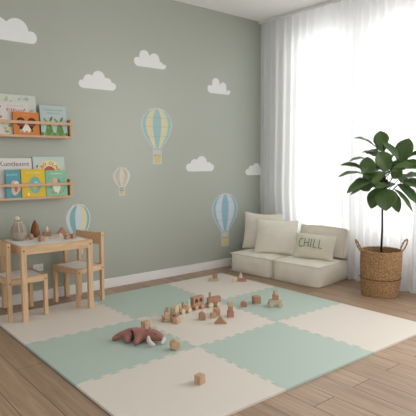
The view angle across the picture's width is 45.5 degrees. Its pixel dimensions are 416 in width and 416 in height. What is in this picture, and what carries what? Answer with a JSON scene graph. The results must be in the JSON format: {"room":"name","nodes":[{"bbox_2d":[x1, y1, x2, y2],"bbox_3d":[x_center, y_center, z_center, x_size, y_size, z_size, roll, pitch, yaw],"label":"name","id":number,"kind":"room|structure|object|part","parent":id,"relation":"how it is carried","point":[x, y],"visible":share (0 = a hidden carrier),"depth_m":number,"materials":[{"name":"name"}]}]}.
{"room":"children's room","nodes":[
{"label":"children's room","id":0,"kind":"room"},
{"bbox_2d":[0,0,260,296],"bbox_3d":[-1.425,-0.571,4.033,5.730,2.647,0.200,-5,7,-40],"label":"wall","id":1,"kind":"structure","parent":0,"point":[164,219],"depth_m":4.55,"materials":[{"name":"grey paint"}]},
{"bbox_2d":[0,17,36,43],"bbox_3d":[-1.519,-1.356,3.747,0.457,0.176,0.002,-5,7,-40],"label":"decal","id":2,"kind":"object","parent":1,"relation":"attached to","point":[13,29],"visible":1,"depth_m":3.79,"materials":[{"name":"white paper"}]},
{"bbox_2d":[0,179,71,200],"bbox_3d":[-1.466,-0.139,3.836,0.842,0.150,0.112,-5,7,-40],"label":"ledge","id":3,"kind":"object","parent":1,"relation":"attached to","point":[69,181],"visible":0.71,"depth_m":3.90,"materials":[{"name":"brown wood"}]},
{"bbox_2d":[4,170,21,197],"bbox_3d":[-1.486,-0.183,3.787,0.116,0.212,0.020,-5,7,-40],"label":"picture book","id":4,"kind":"object","parent":3,"relation":"on","point":[11,176],"visible":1,"depth_m":3.78,"materials":[{"name":"teal paper"}]},
{"bbox_2d":[0,158,31,197],"bbox_3d":[-1.496,-0.232,3.821,0.289,0.303,0.044,-5,7,-40],"label":"picture book","id":5,"kind":"object","parent":3,"relation":"on","point":[5,163],"visible":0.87,"depth_m":3.80,"materials":[{"name":"white paper"}]},
{"bbox_2d":[20,169,45,196],"bbox_3d":[-1.365,-0.196,3.878,0.188,0.219,0.023,-5,7,-40],"label":"picture book","id":6,"kind":"object","parent":3,"relation":"on","point":[28,176],"visible":1,"depth_m":3.87,"materials":[{"name":"yellow paper"}]},
{"bbox_3d":[-1.435,-0.173,3.794,0.842,0.022,0.012,-5,7,-40],"label":"rail","id":7,"kind":"part","parent":3,"relation":"part of","materials":[{"name":"brown wood"}]},
{"bbox_2d":[32,157,64,169],"bbox_3d":[-1.278,-0.255,4.006,0.264,0.315,0.052,-5,7,-40],"label":"picture book","id":8,"kind":"object","parent":3,"relation":"on","point":[47,163],"visible":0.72,"depth_m":4.00,"materials":[{"name":"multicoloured paper"}]},
{"bbox_2d":[45,170,67,195],"bbox_3d":[-1.223,-0.201,4.001,0.179,0.206,0.026,-5,7,-40],"label":"picture book","id":9,"kind":"object","parent":3,"relation":"on","point":[51,176],"visible":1,"depth_m":4.00,"materials":[{"name":"green paper"}]},
{"bbox_3d":[-1.153,-0.174,4.103,0.016,0.132,0.100,-5,7,-40],"label":"panel","id":10,"kind":"part","parent":3,"relation":"part of","materials":[{"name":"brown wood"}]},
{"bbox_2d":[0,119,72,138],"bbox_3d":[-1.461,-0.617,3.794,0.856,0.150,0.112,-5,7,-40],"label":"ledge","id":11,"kind":"object","parent":1,"relation":"attached to","point":[68,124],"visible":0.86,"depth_m":3.87,"materials":[{"name":"brown wood"}]},
{"bbox_2d":[0,101,27,133],"bbox_3d":[-1.480,-0.681,3.767,0.240,0.248,0.036,-5,7,-40],"label":"picture book","id":12,"kind":"object","parent":11,"relation":"on","point":[6,107],"visible":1,"depth_m":3.74,"materials":[{"name":"white paper"}]},
{"bbox_2d":[0,93,35,112],"bbox_3d":[-1.474,-0.715,3.804,0.321,0.308,0.054,-5,7,-40],"label":"picture book","id":13,"kind":"object","parent":11,"relation":"on","point":[30,100],"visible":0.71,"depth_m":3.84,"materials":[{"name":"grey paper"}]},
{"bbox_2d":[12,111,39,134],"bbox_3d":[-1.397,-0.648,3.810,0.199,0.172,0.024,-5,7,-40],"label":"picture book","id":14,"kind":"object","parent":11,"relation":"on","point":[18,128],"visible":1,"depth_m":3.80,"materials":[{"name":"orange paper"}]},
{"bbox_3d":[-1.429,-0.651,3.752,0.856,0.022,0.012,-5,7,-40],"label":"rail","id":15,"kind":"part","parent":11,"relation":"part of","materials":[{"name":"brown wood"}]},
{"bbox_2d":[38,105,67,135],"bbox_3d":[-1.236,-0.696,3.969,0.219,0.241,0.049,-5,7,-40],"label":"picture book","id":16,"kind":"object","parent":11,"relation":"on","point":[47,113],"visible":1,"depth_m":3.96,"materials":[{"name":"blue paper"}]},
{"bbox_3d":[-1.142,-0.652,4.066,0.016,0.132,0.100,-5,7,-40],"label":"panel","id":17,"kind":"part","parent":11,"relation":"part of","materials":[{"name":"brown wood"}]},
{"bbox_2d":[33,263,42,270],"bbox_3d":[-1.380,0.486,4.035,0.084,0.060,0.011,-5,7,-40],"label":"wall outlet","id":18,"kind":"object","parent":1,"relation":"attached to","point":[39,267],"visible":0.84,"depth_m":4.03,"materials":[{"name":"white paint"}]},
{"bbox_2d":[66,204,90,253],"bbox_3d":[-1.104,0.181,4.241,0.224,0.430,0.006,-5,7,-40],"label":"decal","id":19,"kind":"object","parent":1,"relation":"attached to","point":[78,215],"visible":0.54,"depth_m":4.23,"materials":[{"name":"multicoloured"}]},
{"bbox_2d":[78,71,115,90],"bbox_3d":[-0.946,-1.096,4.252,0.358,0.156,0.002,-5,7,-40],"label":"decal","id":20,"kind":"object","parent":1,"relation":"attached to","point":[97,80],"visible":1,"depth_m":4.25,"materials":[{"name":"white paper"}]},
{"bbox_2d":[0,258,231,307],"bbox_3d":[-1.433,0.719,4.010,5.530,0.084,0.014,-5,7,-40],"label":"baseboard","id":21,"kind":"structure","parent":1,"relation":"attached to","point":[158,274],"depth_m":4.64,"materials":[{"name":"white paint"}]},
{"bbox_2d":[113,167,129,195],"bbox_3d":[-0.777,-0.240,4.475,0.178,0.255,0.006,-5,7,-40],"label":"decal","id":22,"kind":"object","parent":1,"relation":"attached to","point":[121,175],"visible":1,"depth_m":4.47,"materials":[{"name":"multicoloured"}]},
{"bbox_2d":[134,50,165,68],"bbox_3d":[-0.529,-1.370,4.574,0.354,0.151,0.002,-5,7,-40],"label":"decal","id":23,"kind":"object","parent":1,"relation":"attached to","point":[144,59],"visible":1,"depth_m":4.56,"materials":[{"name":"white paper"}]},
{"bbox_2d":[141,108,171,163],"bbox_3d":[-0.479,-0.677,4.682,0.345,0.522,0.006,-5,7,-40],"label":"decal","id":24,"kind":"object","parent":1,"relation":"attached to","point":[156,124],"visible":1,"depth_m":4.68,"materials":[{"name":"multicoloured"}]},
{"bbox_2d":[154,156,160,162],"bbox_3d":[-0.479,-0.462,4.703,0.080,0.071,0.001,-5,7,-40],"label":"basket","id":25,"kind":"object","parent":24,"relation":"on","point":[157,159],"depth_m":4.70,"materials":[{"name":"beige"}]},
{"bbox_2d":[186,156,213,171],"bbox_3d":[-0.078,-0.450,5.041,0.366,0.155,0.002,-5,7,-40],"label":"decal","id":26,"kind":"object","parent":1,"relation":"attached to","point":[201,164],"visible":1,"depth_m":5.04,"materials":[{"name":"white plastic"}]},
{"bbox_2d":[207,78,230,94],"bbox_3d":[0.116,-1.258,5.126,0.315,0.156,0.002,-5,7,-40],"label":"decal","id":27,"kind":"object","parent":1,"relation":"attached to","point":[216,87],"visible":1,"depth_m":5.11,"materials":[{"name":"white paper"}]},
{"bbox_2d":[212,193,236,245],"bbox_3d":[0.183,0.126,5.314,0.363,0.566,0.006,-5,7,-40],"label":"decal","id":28,"kind":"object","parent":1,"relation":"attached to","point":[224,208],"visible":1,"depth_m":5.31,"materials":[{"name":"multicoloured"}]},
{"bbox_2d":[222,238,227,244],"bbox_3d":[0.183,0.360,5.337,0.085,0.077,0.001,-5,7,-40],"label":"basket","id":29,"kind":"object","parent":28,"relation":"on","point":[224,240],"depth_m":5.34,"materials":[{"name":"beige"}]},
{"bbox_2d":[245,163,259,174],"bbox_3d":[0.529,-0.435,5.551,0.310,0.133,0.002,-5,7,-40],"label":"decal","id":30,"kind":"object","parent":1,"relation":"attached to","point":[255,169],"visible":0.76,"depth_m":5.54,"materials":[{"name":"white plastic"}]},
{"bbox_2d":[0,265,415,415],"bbox_3d":[0.098,0.972,2.347,5.730,0.100,4.955,-5,7,-40],"label":"floor","id":31,"kind":"structure","parent":0,"point":[383,382],"depth_m":2.56,"materials":[{"name":"brown wood"}]},
{"bbox_2d":[0,273,415,415],"bbox_3d":[-0.012,0.805,3.486,2.270,0.014,2.138,-5,7,-40],"label":"play mat","id":32,"kind":"object","parent":31,"relation":"on","point":[166,386],"depth_m":3.05,"materials":[{"name":"beige"}]},
{"bbox_2d":[0,241,48,322],"bbox_3d":[-1.377,0.504,3.639,0.290,0.556,0.290,-5,7,-43],"label":"chair","id":33,"kind":"object","parent":32,"relation":"on","point":[9,278],"visible":1,"depth_m":3.54,"materials":[{"name":"brown wood"}]},
{"bbox_3d":[-1.474,0.286,3.530,0.016,0.094,0.232,-5,7,-43],"label":"backrest","id":34,"kind":"part","parent":33,"relation":"part of","materials":[{"name":"brown wood"}]},
{"bbox_3d":[-1.477,0.513,3.549,0.018,0.044,0.232,-5,7,-43],"label":"seat rail","id":35,"kind":"part","parent":33,"relation":"part of","materials":[{"name":"brown wood"}]},
{"bbox_3d":[-1.385,0.521,3.456,0.028,0.556,0.028,-5,7,-43],"label":"leg","id":36,"kind":"part","parent":33,"relation":"part of","materials":[{"name":"brown wood"}]},
{"bbox_3d":[-1.378,0.491,3.639,0.252,0.011,0.250,-5,7,-43],"label":"seat","id":37,"kind":"part","parent":33,"relation":"part of","materials":[{"name":"white laminate"}]},
{"bbox_3d":[-1.286,0.513,3.542,0.234,0.044,0.018,-5,7,-43],"label":"seat rail","id":38,"kind":"part","parent":33,"relation":"part of","materials":[{"name":"brown wood"}]},
{"bbox_3d":[-1.370,0.613,3.836,0.028,0.302,0.028,-5,7,-43],"label":"leg","id":39,"kind":"part","parent":33,"relation":"part of","materials":[{"name":"brown wood"}]},
{"bbox_3d":[-1.193,0.631,3.646,0.028,0.302,0.028,-5,7,-43],"label":"leg","id":40,"kind":"part","parent":33,"relation":"part of","materials":[{"name":"brown wood"}]},
{"bbox_2d":[0,233,93,321],"bbox_3d":[-1.228,0.502,3.786,0.536,0.531,0.468,-5,7,-40],"label":"table","id":41,"kind":"object","parent":32,"relation":"on","point":[24,247],"visible":0.84,"depth_m":3.68,"materials":[{"name":"brown wood"}]},
{"bbox_3d":[-1.558,0.502,3.792,0.036,0.531,0.036,-5,7,-40],"label":"leg","id":42,"kind":"part","parent":41,"relation":"part of","materials":[{"name":"brown wood"}]},
{"bbox_2d":[10,216,26,239],"bbox_3d":[-1.430,0.150,3.752,0.118,0.180,0.129,-5,7,-40],"label":"drawstring bag","id":43,"kind":"object","parent":41,"relation":"on","point":[18,230],"visible":1,"depth_m":3.72,"materials":[{"name":"beige fabric"}]},
{"bbox_3d":[-1.283,0.533,3.463,0.036,0.531,0.036,-5,7,-40],"label":"leg","id":44,"kind":"part","parent":41,"relation":"part of","materials":[{"name":"brown wood"}]},
{"bbox_2d":[31,220,39,237],"bbox_3d":[-1.351,0.162,3.878,0.069,0.134,0.069,-5,7,-40],"label":"tree","id":45,"kind":"object","parent":41,"relation":"on","point":[35,231],"visible":0.88,"depth_m":3.85,"materials":[{"name":"brown wood"}]},
{"bbox_2d":[38,235,44,241],"bbox_3d":[-1.238,0.226,3.684,0.037,0.042,0.037,4,7,36],"label":"wooden block","id":46,"kind":"object","parent":41,"relation":"on","point":[41,238],"visible":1,"depth_m":3.67,"materials":[{"name":"brown wood"}]},
{"bbox_2d":[43,231,50,236],"bbox_3d":[-1.277,0.206,3.937,0.060,0.034,0.036,-3,6,-32],"label":"wooden block","id":47,"kind":"object","parent":41,"relation":"on","point":[45,234],"visible":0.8,"depth_m":3.92,"materials":[{"name":"brown wood"}]},
{"bbox_2d":[57,227,66,233],"bbox_3d":[-1.152,0.175,3.919,0.078,0.047,0.032,-3,6,-30],"label":"block","id":48,"kind":"object","parent":41,"relation":"on","point":[61,230],"visible":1,"depth_m":3.90,"materials":[{"name":"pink wood"}]},
{"bbox_3d":[-1.174,0.471,4.110,0.036,0.531,0.036,-5,7,-40],"label":"leg","id":49,"kind":"part","parent":41,"relation":"part of","materials":[{"name":"brown wood"}]},
{"bbox_3d":[-0.899,0.503,3.782,0.036,0.531,0.036,-5,7,-40],"label":"leg","id":50,"kind":"part","parent":41,"relation":"part of","materials":[{"name":"brown wood"}]},
{"bbox_2d":[52,229,104,307],"bbox_3d":[-1.034,0.472,3.969,0.296,0.556,0.275,4,7,34],"label":"chair","id":51,"kind":"object","parent":32,"relation":"on","point":[78,267],"visible":0.96,"depth_m":3.96,"materials":[{"name":"brown wood"}]},
{"bbox_3d":[-1.215,0.601,3.954,0.028,0.302,0.028,4,7,34],"label":"leg","id":52,"kind":"part","parent":51,"relation":"part of","materials":[{"name":"brown wood"}]},
{"bbox_3d":[-1.107,0.482,3.864,0.238,0.044,0.018,4,7,34],"label":"seat rail","id":53,"kind":"part","parent":51,"relation":"part of","materials":[{"name":"brown wood"}]},
{"bbox_3d":[-1.035,0.460,3.968,0.256,0.011,0.237,4,7,34],"label":"seat","id":54,"kind":"part","parent":51,"relation":"part of","materials":[{"name":"white laminate"}]},
{"bbox_3d":[-0.995,0.616,3.805,0.028,0.302,0.028,4,7,34],"label":"leg","id":55,"kind":"part","parent":51,"relation":"part of","materials":[{"name":"brown wood"}]},
{"bbox_3d":[-1.076,0.455,4.145,0.028,0.556,0.028,4,7,34],"label":"leg","id":56,"kind":"part","parent":51,"relation":"part of","materials":[{"name":"brown wood"}]},
{"bbox_3d":[-0.966,0.236,4.049,0.238,0.094,0.016,4,7,34],"label":"backrest","id":57,"kind":"part","parent":51,"relation":"part of","materials":[{"name":"brown wood"}]},
{"bbox_3d":[-0.922,0.479,3.893,0.018,0.044,0.219,4,7,34],"label":"seat rail","id":58,"kind":"part","parent":51,"relation":"part of","materials":[{"name":"brown wood"}]},
{"bbox_3d":[-0.856,0.469,3.997,0.028,0.556,0.028,4,7,34],"label":"leg","id":59,"kind":"part","parent":51,"relation":"part of","materials":[{"name":"brown wood"}]},
{"bbox_2d":[112,327,165,345],"bbox_3d":[-0.431,0.789,3.084,0.338,0.094,0.143,2,6,23],"label":"plush toy","id":60,"kind":"object","parent":32,"relation":"on","point":[149,335],"visible":1,"depth_m":3.07,"materials":[{"name":"red"}]},
{"bbox_2d":[141,320,150,328],"bbox_3d":[-0.415,0.784,3.315,0.046,0.060,0.046,5,7,42],"label":"wooden block","id":61,"kind":"object","parent":32,"relation":"on","point":[146,324],"visible":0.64,"depth_m":3.30,"materials":[{"name":"brown wood"}]},
{"bbox_2d":[162,307,171,321],"bbox_3d":[-0.289,0.750,3.506,0.070,0.092,0.079,-1,6,-8],"label":"train car","id":62,"kind":"object","parent":32,"relation":"on","point":[166,318],"visible":0.98,"depth_m":3.48,"materials":[{"name":"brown wood"}]},
{"bbox_2d":[170,339,179,350],"bbox_3d":[-0.199,0.817,2.970,0.054,0.060,0.048,-2,6,-18],"label":"block","id":63,"kind":"object","parent":32,"relation":"on","point":[174,344],"visible":1,"depth_m":2.95,"materials":[{"name":"brown wood"}]},
{"bbox_2d":[170,304,179,315],"bbox_3d":[-0.242,0.745,3.607,0.057,0.082,0.068,2,6,20],"label":"train car","id":64,"kind":"object","parent":32,"relation":"on","point":[174,309],"visible":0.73,"depth_m":3.58,"materials":[{"name":"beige wood"}]},
{"bbox_2d":[172,313,180,323],"bbox_3d":[-0.221,0.766,3.453,0.054,0.070,0.062,5,7,40],"label":"block","id":65,"kind":"object","parent":32,"relation":"on","point":[175,320],"visible":1,"depth_m":3.43,"materials":[{"name":"brown wood"}]},
{"bbox_2d":[179,306,191,313],"bbox_3d":[-0.182,0.757,3.685,0.124,0.044,0.063,-4,7,-38],"label":"train car","id":66,"kind":"object","parent":32,"relation":"on","point":[184,309],"visible":0.88,"depth_m":3.67,"materials":[{"name":"brown wood"}]},
{"bbox_2d":[190,294,204,309],"bbox_3d":[-0.084,0.721,3.790,0.138,0.096,0.065,-5,8,-45],"label":"train car","id":67,"kind":"object","parent":32,"relation":"on","point":[197,301],"visible":0.88,"depth_m":3.77,"materials":[{"name":"brown wood"}]},
{"bbox_2d":[194,372,204,384],"bbox_3d":[-0.042,0.868,2.522,0.042,0.046,0.042,4,7,38],"label":"wooden block","id":68,"kind":"object","parent":32,"relation":"on","point":[199,378],"visible":1,"depth_m":2.51,"materials":[{"name":"brown wood"}]},
{"bbox_2d":[199,311,205,320],"bbox_3d":[-0.041,0.766,3.525,0.044,0.056,0.040,-1,6,-10],"label":"block","id":69,"kind":"object","parent":32,"relation":"on","point":[202,316],"visible":1,"depth_m":3.51,"materials":[{"name":"brown wood"}]},
{"bbox_2d":[204,292,221,307],"bbox_3d":[0.034,0.707,3.839,0.138,0.113,0.065,-2,6,-18],"label":"train car","id":70,"kind":"object","parent":32,"relation":"on","point":[211,300],"visible":1,"depth_m":3.82,"materials":[{"name":"brown wood"}]},
{"bbox_2d":[210,312,215,317],"bbox_3d":[0.037,0.771,3.572,0.036,0.036,0.036,-1,6,-15],"label":"wooden block","id":71,"kind":"object","parent":32,"relation":"on","point":[212,314],"visible":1,"depth_m":3.56,"materials":[{"name":"brown wood"}]},
{"bbox_2d":[213,307,219,315],"bbox_3d":[0.064,0.758,3.638,0.044,0.050,0.044,-1,6,-15],"label":"wooden block","id":72,"kind":"object","parent":32,"relation":"on","point":[216,310],"visible":0.78,"depth_m":3.62,"materials":[{"name":"brown wood"}]},
{"bbox_2d":[214,316,226,323],"bbox_3d":[0.088,0.776,3.446,0.086,0.051,0.034,0,5,-2],"label":"block","id":73,"kind":"object","parent":32,"relation":"on","point":[220,320],"visible":1,"depth_m":3.43,"materials":[{"name":"brown wood"}]},
{"bbox_2d":[227,310,233,317],"bbox_3d":[0.162,0.765,3.593,0.044,0.044,0.044,-1,6,-8],"label":"wooden block","id":74,"kind":"object","parent":32,"relation":"on","point":[230,314],"visible":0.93,"depth_m":3.57,"materials":[{"name":"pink wood"}]},
{"bbox_3d":[0.162,0.726,3.589,0.030,0.036,0.030,-1,6,-12],"label":"wooden block","id":75,"kind":"object","parent":74,"relation":"on","visible":0},
{"bbox_2d":[227,301,233,306],"bbox_3d":[0.162,0.691,3.586,0.044,0.034,0.044,-1,6,-6],"label":"wooden block","id":76,"kind":"object","parent":75,"relation":"on","point":[229,303],"visible":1,"depth_m":3.56,"materials":[{"name":"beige wood"}]},
{"bbox_2d":[237,277,245,281],"bbox_3d":[0.317,0.669,4.647,0.080,0.034,0.036,0,5,2],"label":"wooden block","id":77,"kind":"object","parent":32,"relation":"on","point":[243,279],"visible":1,"depth_m":4.63,"materials":[{"name":"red wood"}]},
{"bbox_2d":[241,300,246,306],"bbox_3d":[0.277,0.739,3.841,0.046,0.050,0.036,0,5,-2],"label":"block","id":78,"kind":"object","parent":32,"relation":"on","point":[243,303],"visible":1,"depth_m":3.83,"materials":[{"name":"red wood"}]},
{"bbox_2d":[252,295,260,303],"bbox_3d":[0.383,0.726,3.932,0.056,0.058,0.056,-2,6,-20],"label":"wooden block","id":79,"kind":"object","parent":32,"relation":"on","point":[256,299],"visible":1,"depth_m":3.91,"materials":[{"name":"brown wood"}]},
{"bbox_2d":[268,299,282,307],"bbox_3d":[0.523,0.735,3.844,0.112,0.056,0.063,0,5,-2],"label":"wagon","id":80,"kind":"object","parent":32,"relation":"on","point":[271,302],"visible":1,"depth_m":3.82,"materials":[{"name":"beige wood"}]},
{"bbox_2d":[272,294,278,299],"bbox_3d":[0.522,0.690,3.840,0.044,0.036,0.044,0,5,-2],"label":"wooden block","id":81,"kind":"object","parent":80,"relation":"on","point":[274,297],"visible":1,"depth_m":3.82,"materials":[{"name":"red wood"}]},
{"bbox_2d":[230,248,288,277],"bbox_3d":[0.615,0.541,5.191,0.568,0.213,0.631,5,8,44],"label":"module","id":82,"kind":"object","parent":31,"relation":"on","point":[246,261],"visible":0.59,"depth_m":4.95,"materials":[{"name":"fabric"}]},
{"bbox_2d":[242,211,283,247],"bbox_3d":[0.584,0.244,5.287,0.434,0.398,0.150,2,6,17],"label":"throw pillow","id":83,"kind":"object","parent":82,"relation":"on","point":[250,234],"visible":0.56,"depth_m":5.28,"materials":[{"name":"fabric"}]},
{"bbox_2d":[254,218,298,254],"bbox_3d":[0.696,0.292,5.062,0.436,0.345,0.179,2,6,16],"label":"throw pillow","id":84,"kind":"object","parent":82,"relation":"on","point":[279,237],"visible":0.94,"depth_m":5.01,"materials":[{"name":"fabric"}]},
{"bbox_2d":[272,224,348,287],"bbox_3d":[1.002,0.435,4.802,0.579,0.498,0.634,5,8,44],"label":"module","id":85,"kind":"object","parent":31,"relation":"on","point":[310,272],"visible":0.73,"depth_m":4.67,"materials":[{"name":"fabric"}]},
{"bbox_2d":[274,255,347,287],"bbox_3d":[1.002,0.578,4.816,0.572,0.211,0.631,5,8,44],"label":"seat cushion","id":86,"kind":"object","parent":85,"relation":"on","point":[310,272],"depth_m":4.60,"materials":[{"name":"fabric"}]},
{"bbox_2d":[293,232,336,260],"bbox_3d":[1.021,0.370,4.759,0.387,0.233,0.150,3,6,30],"label":"throw pillow","id":87,"kind":"object","parent":85,"relation":"on","point":[321,247],"visible":1,"depth_m":4.71,"materials":[{"name":"fabric"}]},
{"bbox_3d":[1.156,0.322,4.952,0.576,0.304,0.161,5,-5,44],"label":"backrest","id":88,"kind":"part","parent":85,"relation":"part of","materials":[{"name":"fabric"}]},
{"bbox_2d":[355,239,407,297],"bbox_3d":[1.476,0.499,4.244,0.376,0.474,0.343,-5,7,-40],"label":"seagrass basket","id":89,"kind":"object","parent":31,"relation":"on","point":[380,273],"visible":1,"depth_m":4.12,"materials":[{"name":"brown wicker"}]},
{"bbox_3d":[1.280,0.351,4.224,0.071,0.176,0.076,-5,7,-40],"label":"handle","id":90,"kind":"part","parent":89,"relation":"part of","materials":[{"name":"brown wicker"}]},
{"bbox_2d":[338,131,415,252],"bbox_3d":[1.396,-0.100,4.135,0.691,1.091,0.400,-2,6,-20],"label":"fiddle leaf fig","id":91,"kind":"object","parent":89,"relation":"in","point":[385,198],"visible":1,"depth_m":4.12,"materials":[{"name":"plant"}]},
{"bbox_3d":[1.672,0.350,4.236,0.071,0.176,0.076,-5,7,-40],"label":"handle","id":92,"kind":"part","parent":89,"relation":"part of","materials":[{"name":"brown wicker"}]},
{"bbox_2d":[175,0,328,21],"bbox_3d":[0.098,-1.763,2.084,5.730,0.100,4.955,-5,7,-40],"label":"ceiling","id":93,"kind":"structure","parent":0,"point":[256,10],"depth_m":4.88,"materials":[{"name":"white paint"}]},
{"bbox_2d":[258,0,345,24],"bbox_3d":[1.374,-1.929,4.477,0.062,0.028,2.503,-5,7,-40],"label":"track","id":94,"kind":"object","parent":93,"relation":"attached to","point":[329,2],"visible":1,"depth_m":4.97,"materials":[{"name":"white metal"}]},
{"bbox_2d":[260,0,415,293],"bbox_3d":[1.392,-0.614,4.607,0.089,2.611,2.504,-5,7,-40],"label":"sheer curtain","id":95,"kind":"object","parent":94,"relation":"hanging from","point":[332,75],"visible":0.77,"depth_m":4.74,"materials":[{"name":"white fabric"}]}
]}

